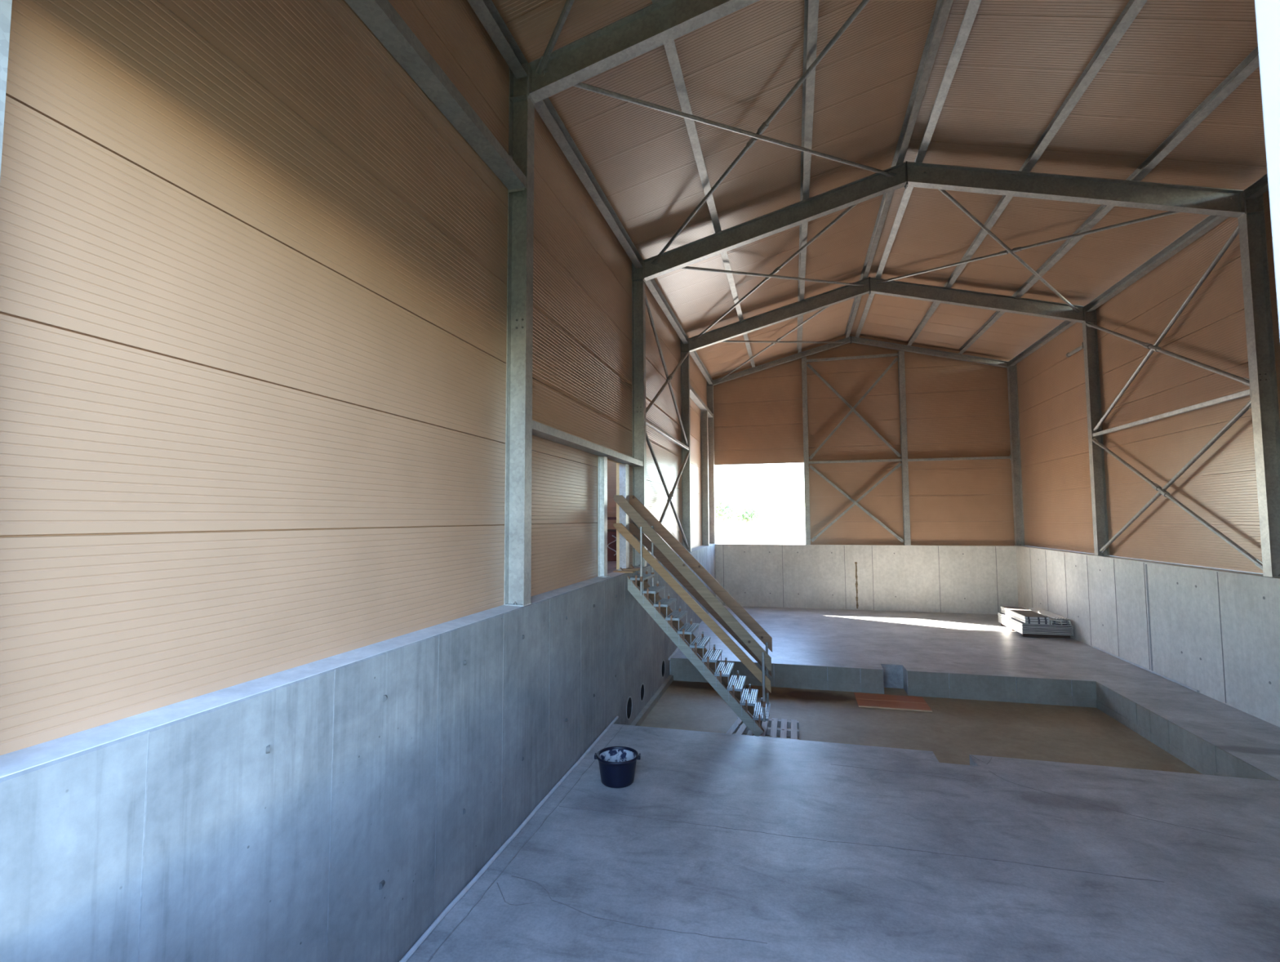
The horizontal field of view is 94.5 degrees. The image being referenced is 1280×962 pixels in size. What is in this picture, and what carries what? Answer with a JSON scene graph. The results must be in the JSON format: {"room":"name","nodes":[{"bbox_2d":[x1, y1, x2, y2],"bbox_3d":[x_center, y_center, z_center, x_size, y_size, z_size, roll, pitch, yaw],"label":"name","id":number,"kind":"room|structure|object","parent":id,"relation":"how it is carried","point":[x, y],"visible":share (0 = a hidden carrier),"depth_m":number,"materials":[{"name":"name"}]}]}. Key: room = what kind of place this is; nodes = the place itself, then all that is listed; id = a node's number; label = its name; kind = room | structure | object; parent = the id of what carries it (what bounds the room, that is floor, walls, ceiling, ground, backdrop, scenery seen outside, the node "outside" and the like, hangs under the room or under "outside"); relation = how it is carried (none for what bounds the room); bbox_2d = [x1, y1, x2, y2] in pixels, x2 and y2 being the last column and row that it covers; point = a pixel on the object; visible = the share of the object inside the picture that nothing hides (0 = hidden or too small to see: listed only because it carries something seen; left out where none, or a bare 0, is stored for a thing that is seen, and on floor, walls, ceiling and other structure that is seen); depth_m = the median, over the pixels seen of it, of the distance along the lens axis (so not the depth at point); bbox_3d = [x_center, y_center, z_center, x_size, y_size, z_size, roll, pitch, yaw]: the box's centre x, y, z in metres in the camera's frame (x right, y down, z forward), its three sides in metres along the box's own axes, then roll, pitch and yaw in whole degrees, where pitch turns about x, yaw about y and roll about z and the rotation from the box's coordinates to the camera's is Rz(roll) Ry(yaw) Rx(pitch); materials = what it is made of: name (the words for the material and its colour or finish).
{"room":"empty industrial warehouse","nodes":[
{"label":"empty industrial warehouse","id":0,"kind":"room"},
{"bbox_2d":[0,0,715,961],"bbox_3d":[-0.016,0.163,13.622,0.576,10.457,23.738,-1,-4,14],"label":"wall","id":1,"kind":"structure","parent":0,"point":[270,691],"depth_m":3.99,"materials":[{"name":"paint"}]},
{"bbox_2d":[344,0,526,192],"bbox_3d":[-2.166,-3.897,5.065,0.232,0.190,5.002,-1,-4,14],"label":"beam","id":2,"kind":"structure","parent":1,"relation":"attached to","point":[380,16],"depth_m":5.67,"materials":[{"name":"metal"}]},
{"bbox_2d":[467,0,528,78],"bbox_3d":[-2.126,-5.390,5.148,0.160,0.190,4.974,-1,-4,14],"label":"beam","id":3,"kind":"structure","parent":1,"relation":"attached to","point":[486,11],"depth_m":6.98,"materials":[{"name":"metal"}]},
{"bbox_2d":[534,0,574,74],"bbox_3d":[0.525,-6.107,4.507,5.189,1.377,5.274,-1,-4,14],"label":"brace","id":4,"kind":"object","parent":1,"relation":"attached to","point":[544,60],"visible":1,"depth_m":7.15,"materials":[{"name":"metal"}]},
{"bbox_2d":[532,419,643,468],"bbox_3d":[-0.758,-0.536,10.260,0.232,0.160,5.806,-1,-4,14],"label":"beam","id":5,"kind":"structure","parent":1,"relation":"attached to","point":[539,429],"depth_m":9.25,"materials":[{"name":"metal"}]},
{"bbox_2d":[534,97,643,268],"bbox_3d":[-0.731,-5.052,10.537,0.160,0.190,5.778,-1,-4,14],"label":"beam","id":6,"kind":"structure","parent":1,"relation":"attached to","point":[544,108],"depth_m":9.77,"materials":[{"name":"metal"}]},
{"bbox_2d":[597,455,609,577],"bbox_3d":[-0.662,0.641,10.738,0.157,2.178,0.240,-1,-4,14],"label":"post","id":7,"kind":"object","parent":1,"relation":"on","point":[602,460],"visible":0.98,"depth_m":10.72,"materials":[{"name":"metal"}]},
{"bbox_2d":[618,463,629,568],"bbox_3d":[-0.261,0.740,12.300,0.262,2.180,0.310,-1,-4,14],"label":"post","id":8,"kind":"object","parent":1,"relation":"on","point":[624,468],"visible":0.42,"depth_m":12.19,"materials":[{"name":"metal"}]},
{"bbox_2d":[503,0,759,606],"bbox_3d":[3.969,-2.731,6.082,11.593,8.278,0.210,-1,-4,14],"label":"frame","id":9,"kind":"object","parent":1,"relation":"attached to","point":[661,22],"visible":0.94,"depth_m":7.38,"materials":[{"name":"metal"}]},
{"bbox_2d":[652,3,721,233],"bbox_3d":[0.968,-5.700,10.137,0.179,0.205,5.970,-1,-4,14],"label":"roof purlin","id":10,"kind":"structure","parent":9,"relation":"on","point":[670,47],"depth_m":9.45,"materials":[{"name":"metal"}]},
{"bbox_2d":[800,0,818,199],"bbox_3d":[2.757,-6.211,9.706,0.179,0.205,5.970,-1,-4,14],"label":"roof purlin","id":11,"kind":"structure","parent":9,"relation":"on","point":[811,6],"depth_m":9.36,"materials":[{"name":"metal"}]},
{"bbox_2d":[893,0,953,165],"bbox_3d":[4.546,-6.721,9.275,0.179,0.205,5.970,-1,-4,14],"label":"roof purlin","id":12,"kind":"structure","parent":9,"relation":"on","point":[943,7],"depth_m":9.69,"materials":[{"name":"metal"}]},
{"bbox_2d":[915,0,981,163],"bbox_3d":[4.938,-6.706,9.173,0.179,0.205,5.970,-1,-4,14],"label":"roof purlin","id":13,"kind":"structure","parent":9,"relation":"on","point":[973,6],"depth_m":9.60,"materials":[{"name":"metal"}]},
{"bbox_2d":[1022,0,1147,172],"bbox_3d":[6.780,-6.259,8.668,0.179,0.205,5.970,-1,-4,14],"label":"roof purlin","id":14,"kind":"structure","parent":9,"relation":"on","point":[1133,7],"depth_m":9.07,"materials":[{"name":"metal"}]},
{"bbox_2d":[1131,45,1259,181],"bbox_3d":[8.515,-5.837,8.193,0.179,0.205,5.970,-1,-4,14],"label":"roof purlin","id":15,"kind":"structure","parent":9,"relation":"on","point":[1250,64],"depth_m":9.23,"materials":[{"name":"metal"}]},
{"bbox_2d":[644,278,688,344],"bbox_3d":[0.764,-4.691,16.313,0.160,0.190,5.778,-1,-4,14],"label":"beam","id":16,"kind":"structure","parent":1,"relation":"attached to","point":[651,284],"depth_m":16.09,"materials":[{"name":"metal"}]},
{"bbox_2d":[645,294,688,445],"bbox_3d":[0.800,-2.805,16.186,0.142,3.076,5.850,-1,-4,14],"label":"brace","id":17,"kind":"object","parent":1,"relation":"attached to","point":[670,376],"visible":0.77,"depth_m":15.64,"materials":[{"name":"metal"}]},
{"bbox_2d":[645,430,689,552],"bbox_3d":[0.815,0.428,15.979,0.142,3.116,5.851,-1,-4,14],"label":"brace","id":18,"kind":"object","parent":1,"relation":"attached to","point":[670,495],"visible":0.7,"depth_m":15.78,"materials":[{"name":"metal"}]},
{"bbox_2d":[645,418,689,453],"bbox_3d":[0.799,-1.198,16.085,0.120,0.260,5.802,-1,-4,14],"label":"beam","id":19,"kind":"structure","parent":1,"relation":"attached to","point":[648,423],"depth_m":15.61,"materials":[{"name":"metal"}]},
{"bbox_2d":[689,350,712,384],"bbox_3d":[2.259,-4.329,22.090,0.160,0.190,5.778,-1,-4,14],"label":"beam","id":20,"kind":"structure","parent":1,"relation":"attached to","point":[694,354],"depth_m":22.24,"materials":[{"name":"metal"}]},
{"bbox_2d":[689,384,712,417],"bbox_3d":[2.219,-2.896,22.011,0.232,0.190,5.806,-1,-4,14],"label":"beam","id":21,"kind":"structure","parent":1,"relation":"attached to","point":[694,396],"depth_m":21.53,"materials":[{"name":"metal"}]},
{"bbox_2d":[700,410,709,545],"bbox_3d":[2.528,-0.128,23.000,0.262,5.250,0.200,-1,-4,14],"label":"wall post","id":22,"kind":"object","parent":1,"relation":"on","point":[704,414],"visible":0.96,"depth_m":22.98,"materials":[{"name":"metal"}]},
{"bbox_2d":[542,0,897,264],"bbox_3d":[1.987,-5.753,9.877,5.252,1.401,6.073,-1,-4,14],"label":"brace","id":23,"kind":"object","parent":1,"relation":"attached to","point":[754,136],"visible":0.84,"depth_m":9.43,"materials":[{"name":"metal"}]},
{"bbox_2d":[680,276,1109,555],"bbox_3d":[6.959,-2.007,17.635,11.593,8.278,0.210,-1,-4,14],"label":"frame","id":24,"kind":"object","parent":1,"relation":"attached to","point":[1032,307],"visible":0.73,"depth_m":17.28,"materials":[{"name":"metal"}]},
{"bbox_2d":[742,333,755,367],"bbox_3d":[3.958,-4.977,21.691,0.179,0.205,5.970,-1,-4,14],"label":"roof purlin","id":25,"kind":"structure","parent":24,"relation":"on","point":[745,335],"depth_m":22.03,"materials":[{"name":"metal"}]},
{"bbox_2d":[796,296,803,352],"bbox_3d":[5.747,-5.487,21.260,0.179,0.205,5.970,-1,-4,14],"label":"roof purlin","id":26,"kind":"structure","parent":24,"relation":"on","point":[800,318],"depth_m":21.65,"materials":[{"name":"metal"}]},
{"bbox_2d":[844,275,863,337],"bbox_3d":[7.536,-5.998,20.829,0.179,0.205,5.970,-1,-4,14],"label":"roof purlin","id":27,"kind":"structure","parent":24,"relation":"on","point":[856,301],"depth_m":21.13,"materials":[{"name":"metal"}]},
{"bbox_2d":[855,273,876,337],"bbox_3d":[7.928,-5.982,20.726,0.179,0.205,5.970,-1,-4,14],"label":"roof purlin","id":28,"kind":"structure","parent":24,"relation":"on","point":[871,295],"depth_m":20.87,"materials":[{"name":"metal"}]},
{"bbox_2d":[906,283,947,345],"bbox_3d":[9.770,-5.535,20.221,0.179,0.205,5.970,-1,-4,14],"label":"roof purlin","id":29,"kind":"structure","parent":24,"relation":"on","point":[933,307],"depth_m":20.37,"materials":[{"name":"metal"}]},
{"bbox_2d":[958,292,1017,354],"bbox_3d":[11.505,-5.113,19.746,0.179,0.205,5.970,-1,-4,14],"label":"roof purlin","id":30,"kind":"structure","parent":24,"relation":"on","point":[997,314],"depth_m":19.86,"materials":[{"name":"metal"}]},
{"bbox_2d":[631,160,1279,577],"bbox_3d":[5.464,-2.369,11.858,11.593,8.278,0.210,-1,-4,14],"label":"frame","id":31,"kind":"object","parent":1,"relation":"attached to","point":[1250,213],"visible":0.9,"depth_m":11.28,"materials":[{"name":"metal"}]},
{"bbox_2d":[720,251,743,320],"bbox_3d":[2.463,-5.338,15.914,0.179,0.205,5.970,-1,-4,14],"label":"roof purlin","id":32,"kind":"structure","parent":31,"relation":"on","point":[724,255],"depth_m":15.86,"materials":[{"name":"metal"}]},
{"bbox_2d":[798,195,808,300],"bbox_3d":[4.252,-5.849,15.483,0.179,0.205,5.970,-1,-4,14],"label":"roof purlin","id":33,"kind":"structure","parent":31,"relation":"on","point":[803,227],"depth_m":15.40,"materials":[{"name":"metal"}]},
{"bbox_2d":[860,159,897,279],"bbox_3d":[6.041,-6.359,15.052,0.179,0.205,5.970,-1,-4,14],"label":"roof purlin","id":34,"kind":"structure","parent":31,"relation":"on","point":[886,198],"depth_m":14.95,"materials":[{"name":"metal"}]},
{"bbox_2d":[875,156,916,278],"bbox_3d":[6.433,-6.344,14.950,0.179,0.205,5.970,-1,-4,14],"label":"roof purlin","id":35,"kind":"structure","parent":31,"relation":"on","point":[907,193],"depth_m":14.74,"materials":[{"name":"metal"}]},
{"bbox_2d":[945,165,1025,288],"bbox_3d":[8.275,-5.897,14.445,0.179,0.205,5.970,-1,-4,14],"label":"roof purlin","id":36,"kind":"structure","parent":31,"relation":"on","point":[1004,201],"depth_m":14.21,"materials":[{"name":"metal"}]},
{"bbox_2d":[1015,174,1135,297],"bbox_3d":[10.010,-5.475,13.969,0.179,0.205,5.970,-1,-4,14],"label":"roof purlin","id":37,"kind":"structure","parent":31,"relation":"on","point":[1102,210],"depth_m":13.79,"materials":[{"name":"metal"}]},
{"bbox_2d":[607,459,616,528],"bbox_3d":[-2.090,0.034,13.992,3.920,4.000,8.240,-1,-4,14],"label":"wall","id":38,"kind":"structure","parent":0,"point":[611,466],"depth_m":17.79,"materials":[{"name":"paint"}]},
{"bbox_2d":[607,560,616,568],"bbox_3d":[-2.097,2.008,13.870,3.648,0.075,8.000,-1,-4,14],"label":"floor","id":39,"kind":"structure","parent":0,"point":[611,564],"depth_m":13.89,"materials":[{"name":"concrete"}]},
{"bbox_2d":[607,528,616,560],"bbox_3d":[-0.792,1.654,15.292,0.920,0.800,0.442,-1,-4,14],"label":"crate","id":40,"kind":"object","parent":39,"relation":"on","point":[611,533],"visible":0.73,"depth_m":15.09,"materials":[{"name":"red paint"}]},
{"bbox_2d":[607,516,616,519],"bbox_3d":[-0.786,1.533,15.889,1.200,1.121,0.700,-1,-4,14],"label":"trestle table","id":41,"kind":"object","parent":39,"relation":"on","point":[608,517],"visible":0.04,"depth_m":15.55,"materials":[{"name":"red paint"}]},
{"bbox_2d":[406,605,1279,961],"bbox_3d":[5.565,4.776,11.681,11.073,0.954,23.338,-1,-4,14],"label":"floor","id":42,"kind":"structure","parent":0,"point":[1056,799],"depth_m":7.01,"materials":[{"name":"concrete"}]},
{"bbox_2d":[399,715,618,961],"bbox_3d":[-1.265,4.029,7.277,0.054,0.044,6.920,-1,-4,14],"label":"strip","id":43,"kind":"object","parent":42,"relation":"on","point":[459,896],"visible":1,"depth_m":6.12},
{"bbox_2d":[594,746,640,787],"bbox_3d":[-0.306,3.912,8.072,0.580,0.362,0.580,2,-4,-30],"label":"tub","id":44,"kind":"object","parent":42,"relation":"on","point":[617,764],"visible":1,"depth_m":7.91,"materials":[{"name":"blue plastic"}]},
{"bbox_2d":[630,674,673,725],"bbox_3d":[0.177,4.889,12.739,0.100,0.130,5.040,-1,-4,14],"label":"ledge","id":45,"kind":"object","parent":42,"relation":"on","point":[651,704],"visible":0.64,"depth_m":13.00,"materials":[{"name":"concrete"}]},
{"bbox_2d":[668,639,685,660],"bbox_3d":[1.024,4.595,16.170,0.063,0.078,2.281,-1,-4,14],"label":"strip","id":46,"kind":"object","parent":42,"relation":"on","point":[677,648],"visible":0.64,"depth_m":15.58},
{"bbox_2d":[613,494,772,736],"bbox_3d":[1.032,2.485,11.597,3.009,4.484,1.030,-1,-4,14],"label":"staircase","id":47,"kind":"structure","parent":42,"relation":"on","point":[647,523],"depth_m":11.44,"materials":[{"name":"metal"}]},
{"bbox_2d":[726,716,799,739],"bbox_3d":[2.368,4.786,11.354,1.323,0.140,1.113,-1,-4,14],"label":"wooden pallet","id":48,"kind":"object","parent":42,"relation":"on","point":[783,723],"visible":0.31,"depth_m":11.29,"materials":[{"name":"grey wood"}]},
{"bbox_2d":[853,692,932,711],"bbox_3d":[5.632,4.948,13.259,1.480,0.029,1.018,-1,-4,14],"label":"panel","id":49,"kind":"object","parent":42,"relation":"on","point":[864,700],"visible":1,"depth_m":13.18,"materials":[{"name":"brown wood"}]},
{"bbox_2d":[1021,633,1070,638],"bbox_3d":[12.092,4.611,17.641,1.240,0.085,0.120,-1,-4,14],"label":"batten","id":50,"kind":"object","parent":42,"relation":"on","point":[1023,634],"visible":0.89,"depth_m":17.58,"materials":[{"name":"brown wood"}]},
{"bbox_2d":[998,620,1073,635],"bbox_3d":[12.323,4.601,18.523,1.324,0.042,2.150,-1,-4,14],"label":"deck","id":51,"kind":"object","parent":50,"relation":"on","point":[998,620],"visible":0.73,"depth_m":17.58,"materials":[{"name":"metal"}]},
{"bbox_2d":[998,619,1073,634],"bbox_3d":[12.307,4.555,18.505,1.324,0.042,2.150,-1,-4,14],"label":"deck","id":52,"kind":"object","parent":51,"relation":"on","point":[998,620],"visible":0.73,"depth_m":17.55,"materials":[{"name":"metal"}]},
{"bbox_2d":[998,617,1073,632],"bbox_3d":[12.309,4.511,18.513,1.324,0.042,2.150,-1,-4,14],"label":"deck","id":53,"kind":"object","parent":52,"relation":"on","point":[1042,630],"visible":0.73,"depth_m":17.58,"materials":[{"name":"metal"}]},
{"bbox_2d":[998,616,1073,631],"bbox_3d":[12.319,4.467,18.536,1.324,0.042,2.150,-1,-4,14],"label":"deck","id":54,"kind":"object","parent":53,"relation":"on","point":[998,616],"visible":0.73,"depth_m":17.61,"materials":[{"name":"metal"}]},
{"bbox_2d":[998,615,1073,629],"bbox_3d":[12.327,4.422,18.533,1.324,0.042,2.150,-1,-4,14],"label":"deck","id":55,"kind":"object","parent":54,"relation":"on","point":[998,615],"visible":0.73,"depth_m":17.55,"materials":[{"name":"metal"}]},
{"bbox_2d":[997,613,1073,628],"bbox_3d":[12.299,4.375,18.509,1.324,0.042,2.150,-1,-4,14],"label":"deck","id":56,"kind":"object","parent":55,"relation":"on","point":[1013,621],"visible":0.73,"depth_m":17.55,"materials":[{"name":"metal"}]},
{"bbox_2d":[998,612,1073,626],"bbox_3d":[12.324,4.332,18.541,1.324,0.042,2.150,-1,-4,14],"label":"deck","id":57,"kind":"object","parent":56,"relation":"on","point":[999,613],"visible":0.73,"depth_m":17.69,"materials":[{"name":"metal"}]},
{"bbox_2d":[1000,610,1049,624],"bbox_3d":[12.069,4.277,18.583,0.640,0.068,2.170,-1,-4,14],"label":"deck","id":58,"kind":"object","parent":57,"relation":"on","point":[1002,611],"visible":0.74,"depth_m":17.64,"materials":[{"name":"metal"}]},
{"bbox_2d":[1000,608,1049,622],"bbox_3d":[12.071,4.205,18.587,0.640,0.068,2.170,-1,-4,14],"label":"deck","id":59,"kind":"object","parent":58,"relation":"on","point":[1002,609],"visible":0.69,"depth_m":17.65,"materials":[{"name":"metal"}]},
{"bbox_2d":[1000,605,1048,619],"bbox_3d":[12.060,4.133,18.595,0.640,0.068,2.170,-1,-4,14],"label":"deck","id":60,"kind":"object","parent":59,"relation":"on","point":[1024,612],"visible":1,"depth_m":18.34,"materials":[{"name":"metal"}]},
{"bbox_2d":[1049,621,1071,625],"bbox_3d":[12.672,4.271,18.433,0.520,0.057,2.160,-1,-4,14],"label":"deck","id":61,"kind":"object","parent":57,"relation":"on","point":[1056,622],"visible":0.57,"depth_m":17.46,"materials":[{"name":"metal"}]},
{"bbox_2d":[1041,613,1070,622],"bbox_3d":[12.662,4.209,18.439,0.500,0.057,2.160,-1,-4,14],"label":"deck","id":62,"kind":"object","parent":61,"relation":"on","point":[1051,620],"visible":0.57,"depth_m":17.48,"materials":[{"name":"metal"}]},
{"bbox_2d":[1028,607,1058,620],"bbox_3d":[12.585,4.146,18.468,0.065,0.063,2.150,-1,-4,14],"label":"tube","id":63,"kind":"object","parent":62,"relation":"on","point":[1029,608],"visible":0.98,"depth_m":18.32,"materials":[{"name":"grey metal"}]},
{"bbox_2d":[1031,607,1062,620],"bbox_3d":[12.655,4.144,18.451,0.065,0.063,2.150,-1,-4,14],"label":"tube","id":64,"kind":"object","parent":62,"relation":"on","point":[1060,619],"visible":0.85,"depth_m":18.18,"materials":[{"name":"grey metal"}]},
{"bbox_2d":[1034,607,1064,620],"bbox_3d":[12.725,4.143,18.433,0.065,0.063,2.150,-1,-4,14],"label":"tube","id":65,"kind":"object","parent":62,"relation":"on","point":[1063,619],"visible":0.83,"depth_m":18.22,"materials":[{"name":"grey metal"}]},
{"bbox_2d":[1037,608,1067,620],"bbox_3d":[12.794,4.141,18.415,0.065,0.063,2.150,-1,-4,14],"label":"tube","id":66,"kind":"object","parent":62,"relation":"on","point":[1065,619],"visible":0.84,"depth_m":18.07,"materials":[{"name":"grey metal"}]},
{"bbox_2d":[1039,608,1070,620],"bbox_3d":[12.864,4.140,18.397,0.065,0.063,2.150,-1,-4,14],"label":"tube","id":67,"kind":"object","parent":62,"relation":"on","point":[1039,608],"visible":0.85,"depth_m":18.17,"materials":[{"name":"grey metal"}]},
{"bbox_2d":[1093,645,1199,692],"bbox_3d":[11.870,4.403,14.089,0.061,0.050,4.301,-1,-4,14],"label":"strip","id":68,"kind":"object","parent":42,"relation":"on","point":[1094,646],"visible":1,"depth_m":13.62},
{"bbox_2d":[711,333,1018,613],"bbox_3d":[8.510,-0.032,23.500,12.169,12.028,0.406,-1,-4,14],"label":"wall","id":69,"kind":"structure","parent":0,"point":[961,556],"depth_m":23.18,"materials":[{"name":"concrete"}]},
{"bbox_2d":[714,462,805,544],"bbox_3d":[4.811,0.946,24.518,3.882,3.317,0.211,-1,-4,14],"label":"window","id":70,"kind":"structure","parent":69,"relation":"in","point":[796,462],"depth_m":24.33,"materials":[{"name":"metal"}]},
{"bbox_2d":[801,356,810,544],"bbox_3d":[6.721,-1.243,23.946,0.210,7.598,0.210,-1,-4,14],"label":"post","id":71,"kind":"object","parent":69,"relation":"on","point":[806,454],"visible":1,"depth_m":23.85,"materials":[{"name":"metal"}]},
{"bbox_2d":[806,351,898,362],"bbox_3d":[8.485,-4.942,23.736,3.492,0.200,0.140,-1,-4,14],"label":"beam","id":72,"kind":"structure","parent":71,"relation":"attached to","point":[897,353],"depth_m":23.67,"materials":[{"name":"metal"}]},
{"bbox_2d":[806,357,901,459],"bbox_3d":[8.487,-2.858,23.574,3.484,3.954,0.134,-1,-4,14],"label":"brace","id":73,"kind":"object","parent":71,"relation":"attached to","point":[895,359],"visible":1,"depth_m":23.58,"materials":[{"name":"metal"}]},
{"bbox_2d":[808,457,902,463],"bbox_3d":[8.503,-0.781,23.471,3.492,0.200,0.140,-1,-4,14],"label":"beam","id":74,"kind":"structure","parent":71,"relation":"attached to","point":[880,460],"depth_m":23.40,"materials":[{"name":"metal"}]},
{"bbox_2d":[808,462,903,542],"bbox_3d":[8.503,0.864,23.337,3.475,3.103,0.134,-1,-4,14],"label":"brace","id":75,"kind":"object","parent":71,"relation":"attached to","point":[899,464],"visible":1,"depth_m":23.34,"materials":[{"name":"metal"}]},
{"bbox_2d":[706,335,1024,545],"bbox_3d":[8.454,-1.645,23.412,11.593,8.278,0.210,-1,-4,14],"label":"frame","id":76,"kind":"object","parent":69,"relation":"on","point":[1016,475],"visible":0.94,"depth_m":22.83,"materials":[{"name":"metal"}]},
{"bbox_2d":[897,350,911,545],"bbox_3d":[10.284,-1.310,23.028,0.230,7.585,0.210,-1,-4,14],"label":"post","id":77,"kind":"object","parent":69,"relation":"on","point":[901,369],"visible":1,"depth_m":22.95,"materials":[{"name":"metal"}]},
{"bbox_2d":[907,454,1011,461],"bbox_3d":[12.119,-0.846,22.539,3.581,0.200,0.140,-1,-4,14],"label":"beam","id":78,"kind":"structure","parent":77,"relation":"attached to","point":[1010,455],"depth_m":22.47,"materials":[{"name":"metal"}]},
{"bbox_2d":[492,0,1266,377],"bbox_3d":[5.440,-5.997,12.059,11.929,1.691,25.000,-1,-4,14],"label":"ceiling","id":79,"kind":"structure","parent":0,"point":[1020,61],"depth_m":10.34,"materials":[{"name":"paint"}]},
{"bbox_2d":[654,176,887,342],"bbox_3d":[3.501,-5.405,15.650,5.314,1.375,6.072,-1,-4,14],"label":"brace","id":80,"kind":"object","parent":79,"relation":"attached to","point":[771,275],"visible":0.85,"depth_m":15.33,"materials":[{"name":"metal"}]},
{"bbox_2d":[696,285,857,382],"bbox_3d":[4.996,-5.043,21.426,5.214,1.375,6.072,-1,-4,14],"label":"brace","id":81,"kind":"object","parent":79,"relation":"attached to","point":[773,342],"visible":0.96,"depth_m":21.31,"materials":[{"name":"metal"}]},
{"bbox_2d":[875,171,1233,312],"bbox_3d":[8.928,-5.516,14.252,5.301,1.439,6.073,-1,-4,14],"label":"brace","id":82,"kind":"object","parent":79,"relation":"attached to","point":[948,195],"visible":0.89,"depth_m":13.79,"materials":[{"name":"metal"}]},
{"bbox_2d":[1014,190,1279,726],"bbox_3d":[11.219,-0.021,10.726,0.555,10.357,23.738,-1,-4,14],"label":"wall","id":83,"kind":"structure","parent":0,"point":[1171,597],"depth_m":13.29,"materials":[{"name":"paint"}]},
{"bbox_2d":[1008,320,1076,365],"bbox_3d":[13.131,-4.555,19.290,0.160,0.190,5.778,-1,-4,14],"label":"beam","id":84,"kind":"structure","parent":83,"relation":"attached to","point":[1064,325],"depth_m":19.33,"materials":[{"name":"metal"}]},
{"bbox_2d":[1065,342,1083,357],"bbox_3d":[12.519,-3.748,16.967,0.140,0.160,1.080,-1,-4,14],"label":"pipe stub","id":85,"kind":"object","parent":83,"relation":"attached to","point":[1068,354],"visible":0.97,"depth_m":16.98,"materials":[{"name":"metal"}]},
{"bbox_2d":[1084,214,1229,312],"bbox_3d":[11.636,-4.917,13.514,0.160,0.190,5.778,-1,-4,14],"label":"beam","id":86,"kind":"structure","parent":83,"relation":"attached to","point":[1211,221],"depth_m":13.16,"materials":[{"name":"metal"}]},
{"bbox_2d":[1085,225,1249,431],"bbox_3d":[11.616,-3.030,13.400,0.142,3.076,5.850,-1,-4,14],"label":"brace","id":87,"kind":"object","parent":83,"relation":"attached to","point":[1154,347],"visible":0.92,"depth_m":12.61,"materials":[{"name":"metal"}]},
{"bbox_2d":[1091,383,1251,439],"bbox_3d":[11.632,-1.424,13.296,0.120,0.260,5.802,-1,-4,14],"label":"beam","id":88,"kind":"structure","parent":83,"relation":"attached to","point":[1246,393],"depth_m":12.53,"materials":[{"name":"metal"}]},
{"bbox_2d":[1092,400,1262,569],"bbox_3d":[11.630,0.203,13.194,0.142,3.116,5.851,-1,-4,14],"label":"brace","id":89,"kind":"object","parent":83,"relation":"attached to","point":[1162,491],"visible":0.91,"depth_m":12.37,"materials":[{"name":"metal"}]},
{"bbox_2d":[1244,173,1268,199],"bbox_3d":[10.141,-5.279,7.737,0.160,0.190,5.778,-1,-4,14],"label":"beam","id":90,"kind":"structure","parent":83,"relation":"attached to","point":[1260,186],"depth_m":10.38,"materials":[{"name":"metal"}]},
{"bbox_3d":[2.602,-1.437,0.669,12.169,11.978,0.580,-1,-4,14],"label":"wall","id":91,"kind":"structure","parent":0,"visible":0},
{"bbox_2d":[0,0,12,176],"bbox_3d":[2.675,-3.044,1.082,11.593,8.278,0.210,-1,-4,14],"label":"frame","id":92,"kind":"object","parent":91,"relation":"attached to","point":[5,5],"visible":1,"depth_m":2.47,"materials":[{"name":"metal"}]},
{"bbox_2d":[1254,0,1279,337],"bbox_3d":[1.505,-0.311,1.141,0.240,4.100,0.420,-1,-4,14],"label":"post","id":93,"kind":"object","parent":91,"relation":"attached to","point":[1267,11],"visible":1,"depth_m":1.35,"materials":[{"name":"white paint"}]},
{"label":"outside","id":94,"kind":"structure","parent":0,"visible":0},
{"bbox_2d":[715,522,805,543],"bbox_3d":[29.775,7.134,87.590,200.000,0.800,134.962,-1,-4,14],"label":"ground","id":95,"kind":"structure","parent":94,"point":[755,532],"depth_m":49.02,"materials":[{"name":"white"}]},
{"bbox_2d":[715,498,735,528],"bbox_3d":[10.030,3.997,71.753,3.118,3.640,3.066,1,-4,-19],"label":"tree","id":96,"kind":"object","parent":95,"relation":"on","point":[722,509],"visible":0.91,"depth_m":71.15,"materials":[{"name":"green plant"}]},
{"bbox_2d":[733,505,759,526],"bbox_3d":[16.284,5.370,90.655,3.926,3.263,3.900,-1,-4,14],"label":"tree","id":97,"kind":"object","parent":95,"relation":"on","point":[744,514],"visible":1,"depth_m":90.03,"materials":[{"name":"green plant"}]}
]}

